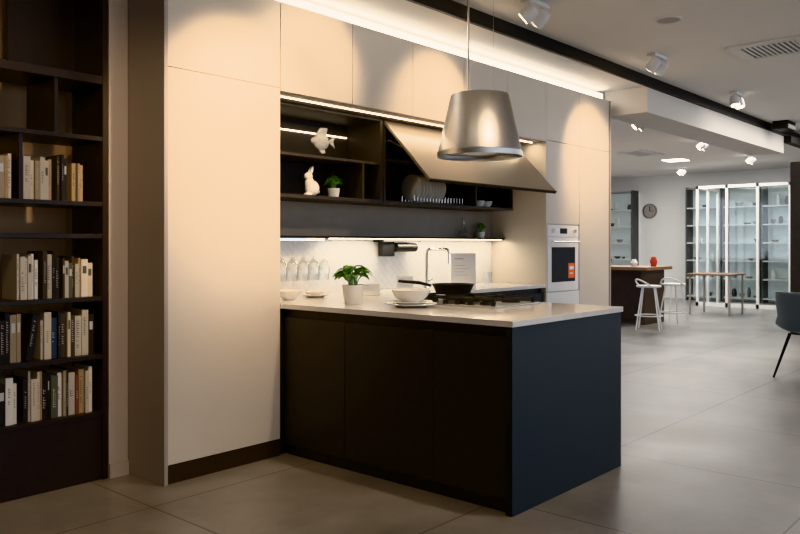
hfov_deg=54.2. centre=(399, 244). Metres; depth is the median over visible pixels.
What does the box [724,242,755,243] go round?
shelf
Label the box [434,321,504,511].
base cabinet
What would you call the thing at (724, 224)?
shelf
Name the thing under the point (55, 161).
book
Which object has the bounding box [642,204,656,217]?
wall clock
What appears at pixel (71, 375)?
book
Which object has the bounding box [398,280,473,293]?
frying pan
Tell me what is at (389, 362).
base cabinet
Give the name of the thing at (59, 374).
book
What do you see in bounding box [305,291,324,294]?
bowl
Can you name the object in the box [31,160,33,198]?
book
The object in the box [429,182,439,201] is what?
plate
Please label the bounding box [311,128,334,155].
fish figurine
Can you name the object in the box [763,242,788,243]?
shelf
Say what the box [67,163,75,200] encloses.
book
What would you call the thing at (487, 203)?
bowl
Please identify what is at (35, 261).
book
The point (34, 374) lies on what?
book
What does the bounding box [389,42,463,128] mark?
upper cabinet
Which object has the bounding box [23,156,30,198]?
book
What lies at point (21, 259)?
book
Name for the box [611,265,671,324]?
bar counter
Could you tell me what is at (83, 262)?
book
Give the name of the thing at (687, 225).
shelf
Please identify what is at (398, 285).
price card
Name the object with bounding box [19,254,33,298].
book
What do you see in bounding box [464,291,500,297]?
base cabinet
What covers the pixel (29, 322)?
book
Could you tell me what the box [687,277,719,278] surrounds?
shelf
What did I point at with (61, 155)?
book
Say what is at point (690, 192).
display cabinet
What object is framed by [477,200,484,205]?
bowl
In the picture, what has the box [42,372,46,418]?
book
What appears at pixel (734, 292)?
vase
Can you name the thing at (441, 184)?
plate
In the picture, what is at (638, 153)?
ceiling vent
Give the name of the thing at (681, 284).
bar stool
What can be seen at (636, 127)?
ceiling spotlight
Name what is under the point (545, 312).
countertop
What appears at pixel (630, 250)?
display cabinet
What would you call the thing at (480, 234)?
potted plant
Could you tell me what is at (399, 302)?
plate
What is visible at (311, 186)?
rabbit figurine
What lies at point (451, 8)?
ceiling track
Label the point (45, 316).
book
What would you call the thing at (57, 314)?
book
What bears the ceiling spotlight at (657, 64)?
attached to the ceiling
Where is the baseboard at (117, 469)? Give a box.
[109,460,128,478]
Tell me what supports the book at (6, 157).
on the bookcase at (53, 46)
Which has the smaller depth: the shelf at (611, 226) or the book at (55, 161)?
the book at (55, 161)
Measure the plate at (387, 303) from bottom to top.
0.021 m
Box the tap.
[423,248,450,287]
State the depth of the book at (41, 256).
4.03 m
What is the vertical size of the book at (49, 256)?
0.229 m
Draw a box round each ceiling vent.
[617,150,663,156]
[725,35,799,61]
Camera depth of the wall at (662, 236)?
18.76 m
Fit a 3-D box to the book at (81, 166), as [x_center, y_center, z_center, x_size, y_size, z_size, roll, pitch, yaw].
[-1.769,-0.330,4.234,0.166,0.194,0.020,0,0,41]
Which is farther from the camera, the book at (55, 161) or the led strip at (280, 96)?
the led strip at (280, 96)
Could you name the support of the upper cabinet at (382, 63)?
attached to the wall
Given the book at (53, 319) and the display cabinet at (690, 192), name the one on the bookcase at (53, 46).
the book at (53, 319)
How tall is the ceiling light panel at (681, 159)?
0.014 m
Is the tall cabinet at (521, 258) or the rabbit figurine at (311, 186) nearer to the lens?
the rabbit figurine at (311, 186)
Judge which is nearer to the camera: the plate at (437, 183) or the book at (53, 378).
the book at (53, 378)
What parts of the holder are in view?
holder plate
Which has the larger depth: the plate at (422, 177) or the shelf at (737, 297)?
the shelf at (737, 297)
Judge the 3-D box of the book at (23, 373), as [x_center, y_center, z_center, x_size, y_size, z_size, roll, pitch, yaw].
[-1.950,0.771,4.031,0.168,0.260,0.012,0,0,41]
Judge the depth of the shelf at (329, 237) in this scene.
6.13 m
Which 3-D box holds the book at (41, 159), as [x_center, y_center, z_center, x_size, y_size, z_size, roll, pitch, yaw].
[-1.912,-0.342,4.083,0.197,0.220,0.024,0,0,41]
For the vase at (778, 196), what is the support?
on the display cabinet at (774, 255)
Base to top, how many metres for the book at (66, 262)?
0.194 m
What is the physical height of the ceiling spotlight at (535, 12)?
0.169 m
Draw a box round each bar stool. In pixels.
[635,279,662,330]
[659,277,688,326]
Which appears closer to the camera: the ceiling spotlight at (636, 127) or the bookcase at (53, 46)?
the bookcase at (53, 46)
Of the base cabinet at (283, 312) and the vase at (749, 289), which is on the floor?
the base cabinet at (283, 312)
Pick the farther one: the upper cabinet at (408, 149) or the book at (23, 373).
the upper cabinet at (408, 149)
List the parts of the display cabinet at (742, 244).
panel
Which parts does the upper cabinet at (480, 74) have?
door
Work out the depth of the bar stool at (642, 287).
11.58 m
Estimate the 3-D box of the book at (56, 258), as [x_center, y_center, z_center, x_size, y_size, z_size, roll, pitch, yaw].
[-1.849,0.171,4.133,0.157,0.213,0.020,0,0,41]
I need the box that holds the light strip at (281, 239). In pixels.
[280,238,324,240]
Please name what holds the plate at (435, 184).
in the dish rack at (414, 195)
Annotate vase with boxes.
[616,217,620,225]
[731,288,736,296]
[747,287,750,296]
[770,270,776,278]
[776,194,780,204]
[785,196,788,204]
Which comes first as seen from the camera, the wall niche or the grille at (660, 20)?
the wall niche
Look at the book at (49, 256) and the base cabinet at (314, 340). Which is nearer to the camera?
the book at (49, 256)
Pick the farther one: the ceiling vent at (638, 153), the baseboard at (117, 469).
the ceiling vent at (638, 153)
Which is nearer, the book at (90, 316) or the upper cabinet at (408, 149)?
the book at (90, 316)
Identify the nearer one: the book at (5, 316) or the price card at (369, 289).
the book at (5, 316)
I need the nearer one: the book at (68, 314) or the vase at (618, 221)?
the book at (68, 314)
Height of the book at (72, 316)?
0.218 m
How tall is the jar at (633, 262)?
0.120 m
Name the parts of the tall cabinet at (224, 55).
door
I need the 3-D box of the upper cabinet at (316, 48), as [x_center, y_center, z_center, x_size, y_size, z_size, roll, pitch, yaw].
[-0.746,-1.200,5.144,0.610,0.540,0.614,0,0,41]
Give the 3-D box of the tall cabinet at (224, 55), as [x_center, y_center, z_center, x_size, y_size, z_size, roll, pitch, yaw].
[-1.205,-0.100,4.621,0.610,2.740,0.772,0,0,41]
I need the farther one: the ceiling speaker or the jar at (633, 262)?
the jar at (633, 262)
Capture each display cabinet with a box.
[611,190,639,265]
[686,188,721,300]
[722,186,760,302]
[761,185,788,302]
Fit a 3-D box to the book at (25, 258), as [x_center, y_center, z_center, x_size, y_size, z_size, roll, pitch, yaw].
[-1.959,0.172,4.017,0.164,0.210,0.012,0,0,41]
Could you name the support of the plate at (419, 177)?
in the dish rack at (414, 195)
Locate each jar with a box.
[630,259,637,266]
[650,257,656,265]
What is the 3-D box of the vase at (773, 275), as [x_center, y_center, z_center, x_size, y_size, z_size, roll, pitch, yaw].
[8.128,0.644,17.005,0.124,0.192,0.128,0,0,41]
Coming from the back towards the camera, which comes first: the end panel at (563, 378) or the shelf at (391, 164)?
the shelf at (391, 164)
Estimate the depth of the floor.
4.07 m
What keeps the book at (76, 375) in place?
on the bookcase at (53, 46)
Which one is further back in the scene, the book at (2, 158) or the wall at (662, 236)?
the wall at (662, 236)
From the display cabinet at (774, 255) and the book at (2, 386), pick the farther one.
the display cabinet at (774, 255)
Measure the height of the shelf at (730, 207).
0.030 m
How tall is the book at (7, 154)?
0.225 m
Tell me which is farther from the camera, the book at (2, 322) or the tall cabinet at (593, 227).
the tall cabinet at (593, 227)
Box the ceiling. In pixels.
[453,0,799,178]
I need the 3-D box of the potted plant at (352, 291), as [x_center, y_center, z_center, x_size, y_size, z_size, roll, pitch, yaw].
[-0.297,0.236,4.719,0.262,0.236,0.235,0,0,-21]
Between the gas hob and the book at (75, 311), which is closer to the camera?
the book at (75, 311)
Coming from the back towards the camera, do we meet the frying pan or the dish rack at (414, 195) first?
the dish rack at (414, 195)
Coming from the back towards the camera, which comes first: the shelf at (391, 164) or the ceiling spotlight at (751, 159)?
the ceiling spotlight at (751, 159)
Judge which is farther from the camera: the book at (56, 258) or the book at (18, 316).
the book at (56, 258)
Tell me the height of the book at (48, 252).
0.247 m
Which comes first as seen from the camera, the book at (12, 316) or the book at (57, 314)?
the book at (12, 316)
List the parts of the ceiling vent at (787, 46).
plate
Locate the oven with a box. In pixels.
[547,225,579,291]
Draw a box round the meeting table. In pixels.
[686,272,745,316]
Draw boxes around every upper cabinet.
[280,2,351,108]
[329,24,412,119]
[350,119,556,211]
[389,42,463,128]
[441,57,507,129]
[508,71,545,143]
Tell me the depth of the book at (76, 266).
4.16 m
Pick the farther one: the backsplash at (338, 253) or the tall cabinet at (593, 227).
the tall cabinet at (593, 227)
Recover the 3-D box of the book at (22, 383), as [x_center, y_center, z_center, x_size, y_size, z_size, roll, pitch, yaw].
[-1.973,0.790,4.025,0.198,0.220,0.024,0,0,41]
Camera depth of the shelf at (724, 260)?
17.26 m
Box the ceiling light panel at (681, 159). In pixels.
[662,158,689,161]
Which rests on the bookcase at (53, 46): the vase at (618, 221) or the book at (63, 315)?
the book at (63, 315)
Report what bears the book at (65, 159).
on the bookcase at (53, 46)
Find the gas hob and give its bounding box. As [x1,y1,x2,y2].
[423,293,540,307]
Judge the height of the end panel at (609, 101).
2.740 m
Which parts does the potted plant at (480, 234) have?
pot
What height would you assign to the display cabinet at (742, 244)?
2.600 m
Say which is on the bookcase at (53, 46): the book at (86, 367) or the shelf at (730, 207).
the book at (86, 367)
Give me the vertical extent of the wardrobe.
2.450 m
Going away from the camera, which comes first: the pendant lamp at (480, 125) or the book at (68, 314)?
the book at (68, 314)
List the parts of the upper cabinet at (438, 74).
door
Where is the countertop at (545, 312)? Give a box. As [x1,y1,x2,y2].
[280,282,622,327]
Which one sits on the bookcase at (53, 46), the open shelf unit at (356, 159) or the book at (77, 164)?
the book at (77, 164)
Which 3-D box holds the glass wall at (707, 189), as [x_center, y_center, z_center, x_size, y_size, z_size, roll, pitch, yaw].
[7.311,0.020,16.239,1.850,2.500,1.250,0,0,41]
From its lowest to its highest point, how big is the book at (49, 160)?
0.212 m
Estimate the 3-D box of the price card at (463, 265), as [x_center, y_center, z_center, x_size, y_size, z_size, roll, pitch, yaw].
[0.515,0.210,6.350,0.200,0.288,0.085,0,0,3]
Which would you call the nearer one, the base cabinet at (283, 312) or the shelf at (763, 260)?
the base cabinet at (283, 312)
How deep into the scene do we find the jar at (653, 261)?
12.70 m
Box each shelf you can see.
[280,236,504,240]
[386,158,419,169]
[611,191,630,193]
[611,210,630,211]
[611,226,630,227]
[687,207,719,209]
[687,225,719,226]
[687,242,719,243]
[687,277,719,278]
[687,294,719,297]
[724,206,755,208]
[724,224,755,225]
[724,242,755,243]
[724,260,755,261]
[724,278,755,279]
[724,296,755,298]
[763,205,788,206]
[763,223,788,225]
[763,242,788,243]
[763,260,788,261]
[763,279,788,280]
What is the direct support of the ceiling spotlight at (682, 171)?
attached to the ceiling
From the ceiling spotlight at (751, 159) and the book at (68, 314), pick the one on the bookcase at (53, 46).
the book at (68, 314)
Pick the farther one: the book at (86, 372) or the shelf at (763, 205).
the shelf at (763, 205)
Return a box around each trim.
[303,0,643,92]
[784,136,799,147]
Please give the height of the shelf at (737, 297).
0.030 m
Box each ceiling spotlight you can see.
[519,0,549,28]
[632,124,644,130]
[645,52,667,75]
[677,167,685,175]
[696,142,708,150]
[729,91,744,108]
[746,155,755,164]
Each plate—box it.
[300,293,329,297]
[385,302,436,307]
[389,300,432,304]
[401,174,421,200]
[413,175,424,200]
[417,175,427,200]
[421,175,430,200]
[423,182,433,201]
[425,182,436,201]
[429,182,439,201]
[434,183,442,201]
[437,183,445,201]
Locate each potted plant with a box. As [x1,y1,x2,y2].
[323,176,342,196]
[331,265,372,303]
[476,223,484,237]
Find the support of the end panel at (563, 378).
on the floor
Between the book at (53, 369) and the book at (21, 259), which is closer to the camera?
the book at (21, 259)
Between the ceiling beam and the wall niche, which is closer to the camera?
the wall niche
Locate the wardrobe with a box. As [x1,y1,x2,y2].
[790,162,799,334]
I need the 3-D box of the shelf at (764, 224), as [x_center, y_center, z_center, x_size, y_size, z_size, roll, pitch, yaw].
[8.287,-0.445,16.865,0.750,0.030,0.380,0,0,41]
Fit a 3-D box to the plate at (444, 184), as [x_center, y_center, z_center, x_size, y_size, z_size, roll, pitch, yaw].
[0.291,-0.455,6.415,0.210,0.210,0.018,0,0,41]
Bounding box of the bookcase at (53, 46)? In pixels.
[0,0,107,502]
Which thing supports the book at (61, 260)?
on the bookcase at (53, 46)
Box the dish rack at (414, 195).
[405,195,462,204]
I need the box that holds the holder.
[373,240,420,255]
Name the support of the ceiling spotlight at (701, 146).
attached to the ceiling
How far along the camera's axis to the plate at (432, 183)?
6.24 m
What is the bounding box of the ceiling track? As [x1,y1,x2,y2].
[406,0,799,138]
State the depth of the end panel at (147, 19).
4.20 m
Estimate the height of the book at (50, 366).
0.249 m
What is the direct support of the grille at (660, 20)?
attached to the ceiling speaker
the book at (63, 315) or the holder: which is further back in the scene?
the holder
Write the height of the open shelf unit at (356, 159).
0.615 m
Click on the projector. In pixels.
(782, 125)
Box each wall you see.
[66,0,127,477]
[611,168,789,302]
[696,182,789,309]
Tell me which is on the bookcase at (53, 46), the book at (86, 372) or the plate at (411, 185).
the book at (86, 372)
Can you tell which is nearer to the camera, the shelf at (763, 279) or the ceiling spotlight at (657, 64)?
the ceiling spotlight at (657, 64)
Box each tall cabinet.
[168,0,279,484]
[492,82,578,303]
[577,92,608,305]
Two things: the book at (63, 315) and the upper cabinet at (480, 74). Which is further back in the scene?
the upper cabinet at (480, 74)
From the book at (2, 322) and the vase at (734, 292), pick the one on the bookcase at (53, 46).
the book at (2, 322)
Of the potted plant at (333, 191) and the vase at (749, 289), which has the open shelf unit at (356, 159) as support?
the potted plant at (333, 191)
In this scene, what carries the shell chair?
on the floor
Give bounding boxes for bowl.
[280,290,301,299]
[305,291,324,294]
[391,288,430,301]
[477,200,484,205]
[483,201,492,206]
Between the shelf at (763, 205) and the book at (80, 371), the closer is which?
the book at (80, 371)
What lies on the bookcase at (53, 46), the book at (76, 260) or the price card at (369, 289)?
the book at (76, 260)
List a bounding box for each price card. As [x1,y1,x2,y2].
[363,284,379,295]
[396,276,412,288]
[451,253,475,288]
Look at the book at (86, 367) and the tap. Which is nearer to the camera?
the book at (86, 367)
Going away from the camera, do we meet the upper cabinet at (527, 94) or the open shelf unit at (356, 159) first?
the open shelf unit at (356, 159)
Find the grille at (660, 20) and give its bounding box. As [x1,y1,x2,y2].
[656,17,679,23]
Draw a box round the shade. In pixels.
[437,90,522,161]
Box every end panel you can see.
[128,0,167,486]
[505,312,620,516]
[609,101,610,305]
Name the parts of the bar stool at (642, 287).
leg, leg, backrest, seat, leg, leg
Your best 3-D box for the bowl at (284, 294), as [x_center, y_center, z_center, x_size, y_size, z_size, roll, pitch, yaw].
[-0.716,0.324,5.048,0.170,0.062,0.170,0,0,41]
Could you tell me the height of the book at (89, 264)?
0.181 m
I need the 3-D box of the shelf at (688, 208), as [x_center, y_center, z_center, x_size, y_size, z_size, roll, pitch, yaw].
[7.040,-0.845,17.961,0.750,0.030,0.380,0,0,41]
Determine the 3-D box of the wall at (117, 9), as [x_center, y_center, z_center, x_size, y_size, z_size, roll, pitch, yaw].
[-1.737,-0.205,4.462,0.500,2.950,0.112,0,0,41]
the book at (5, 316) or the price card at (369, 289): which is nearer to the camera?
the book at (5, 316)
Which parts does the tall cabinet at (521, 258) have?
drawer, door, door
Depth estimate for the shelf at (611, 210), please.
19.33 m
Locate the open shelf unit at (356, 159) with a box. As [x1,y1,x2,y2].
[280,101,382,203]
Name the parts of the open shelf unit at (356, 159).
panel, shelf, shelf, shelf, panel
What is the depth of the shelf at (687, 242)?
17.84 m
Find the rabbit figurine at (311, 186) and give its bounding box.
[304,166,319,194]
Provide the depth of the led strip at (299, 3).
5.84 m
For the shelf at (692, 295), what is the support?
attached to the display cabinet at (690, 192)
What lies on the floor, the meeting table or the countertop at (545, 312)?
the meeting table
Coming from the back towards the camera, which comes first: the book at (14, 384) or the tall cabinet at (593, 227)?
the tall cabinet at (593, 227)
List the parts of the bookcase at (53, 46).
panel, shelf, shelf, shelf, shelf, shelf, shelf, shelf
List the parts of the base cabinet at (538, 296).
drawer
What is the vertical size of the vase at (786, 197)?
0.197 m
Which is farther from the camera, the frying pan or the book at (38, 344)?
the frying pan
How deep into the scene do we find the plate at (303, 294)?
5.27 m
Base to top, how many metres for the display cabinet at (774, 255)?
2.600 m
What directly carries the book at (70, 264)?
on the bookcase at (53, 46)
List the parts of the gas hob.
burner, burner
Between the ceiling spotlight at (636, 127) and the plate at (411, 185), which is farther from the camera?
the ceiling spotlight at (636, 127)
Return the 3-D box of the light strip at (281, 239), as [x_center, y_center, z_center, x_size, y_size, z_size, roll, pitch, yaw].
[-0.794,-0.037,5.410,0.134,0.023,0.840,0,0,41]
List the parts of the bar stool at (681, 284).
leg, leg, backrest, seat, leg, leg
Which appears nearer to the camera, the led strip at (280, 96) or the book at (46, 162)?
the book at (46, 162)
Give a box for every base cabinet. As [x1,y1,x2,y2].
[280,309,287,453]
[285,309,347,469]
[345,314,436,493]
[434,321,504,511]
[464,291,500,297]
[501,288,543,301]
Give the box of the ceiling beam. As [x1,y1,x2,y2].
[605,86,783,155]
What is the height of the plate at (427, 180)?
0.210 m
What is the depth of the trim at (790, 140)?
11.39 m
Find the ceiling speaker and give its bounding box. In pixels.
[653,15,682,24]
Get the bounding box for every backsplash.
[280,201,491,237]
[280,239,491,293]
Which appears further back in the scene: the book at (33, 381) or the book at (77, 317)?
the book at (77, 317)
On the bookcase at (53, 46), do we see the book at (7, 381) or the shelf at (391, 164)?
the book at (7, 381)
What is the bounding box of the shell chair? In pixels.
[773,291,799,376]
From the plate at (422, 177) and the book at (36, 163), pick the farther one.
the plate at (422, 177)
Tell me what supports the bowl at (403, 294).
on the plate at (399, 302)
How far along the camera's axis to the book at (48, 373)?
4.06 m
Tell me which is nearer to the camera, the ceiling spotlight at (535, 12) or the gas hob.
the gas hob
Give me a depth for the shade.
4.62 m
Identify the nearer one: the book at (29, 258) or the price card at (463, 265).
the book at (29, 258)
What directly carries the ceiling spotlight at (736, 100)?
attached to the ceiling
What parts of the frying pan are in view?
handle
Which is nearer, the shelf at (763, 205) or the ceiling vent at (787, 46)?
the ceiling vent at (787, 46)
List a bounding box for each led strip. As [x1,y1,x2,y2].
[277,0,602,98]
[280,96,531,142]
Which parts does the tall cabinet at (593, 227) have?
door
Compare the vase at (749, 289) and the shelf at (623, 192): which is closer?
the vase at (749, 289)
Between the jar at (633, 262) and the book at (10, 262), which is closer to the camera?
the book at (10, 262)
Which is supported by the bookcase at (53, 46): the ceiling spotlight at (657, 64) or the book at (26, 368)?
the book at (26, 368)
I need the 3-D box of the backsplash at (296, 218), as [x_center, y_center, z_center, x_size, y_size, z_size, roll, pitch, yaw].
[-0.153,-0.198,6.262,0.024,0.265,3.074,0,0,41]
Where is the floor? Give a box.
[0,298,799,533]
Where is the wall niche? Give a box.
[0,0,65,375]
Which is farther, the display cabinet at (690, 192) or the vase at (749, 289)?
the display cabinet at (690, 192)
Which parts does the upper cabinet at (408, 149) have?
lift arm, door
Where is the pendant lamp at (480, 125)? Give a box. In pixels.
[437,0,522,161]
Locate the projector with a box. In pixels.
[773,120,794,131]
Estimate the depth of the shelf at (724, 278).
17.26 m
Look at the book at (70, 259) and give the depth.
4.16 m
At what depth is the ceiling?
6.78 m
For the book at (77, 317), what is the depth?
4.17 m
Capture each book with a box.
[0,155,4,197]
[0,312,9,363]
[0,320,4,363]
[0,374,12,425]
[0,384,4,426]
[1,153,10,197]
[2,254,18,299]
[5,156,7,197]
[6,312,20,361]
[7,375,27,422]
[10,314,15,362]
[13,383,16,423]
[14,368,29,421]
[18,312,38,360]
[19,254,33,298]
[19,256,31,299]
[19,257,24,299]
[21,368,39,420]
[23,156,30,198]
[25,258,26,299]
[26,368,41,419]
[28,251,46,298]
[28,310,50,359]
[30,377,36,421]
[31,157,44,199]
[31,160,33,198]
[32,320,42,359]
[34,161,39,198]
[34,260,37,298]
[35,369,49,418]
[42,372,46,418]
[44,310,60,357]
[44,369,61,416]
[45,156,59,199]
[45,160,48,199]
[46,154,63,199]
[46,159,50,199]
[47,251,54,297]
[47,254,51,297]
[49,365,67,415]
[50,368,65,416]
[50,374,57,417]
[51,317,56,357]
[55,257,58,297]
[57,310,70,356]
[58,256,73,296]
[59,258,64,297]
[61,313,65,356]
[63,366,83,412]
[64,158,66,200]
[65,261,68,297]
[65,308,87,354]
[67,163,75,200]
[68,371,74,414]
[69,263,71,297]
[71,314,80,355]
[71,315,74,355]
[74,258,79,296]
[74,264,78,296]
[74,363,91,411]
[75,373,78,413]
[76,163,79,200]
[80,165,82,200]
[80,259,87,296]
[84,369,88,412]
[88,263,91,295]
[88,313,93,354]
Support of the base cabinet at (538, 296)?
on the floor
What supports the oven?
in the tall cabinet at (521, 258)

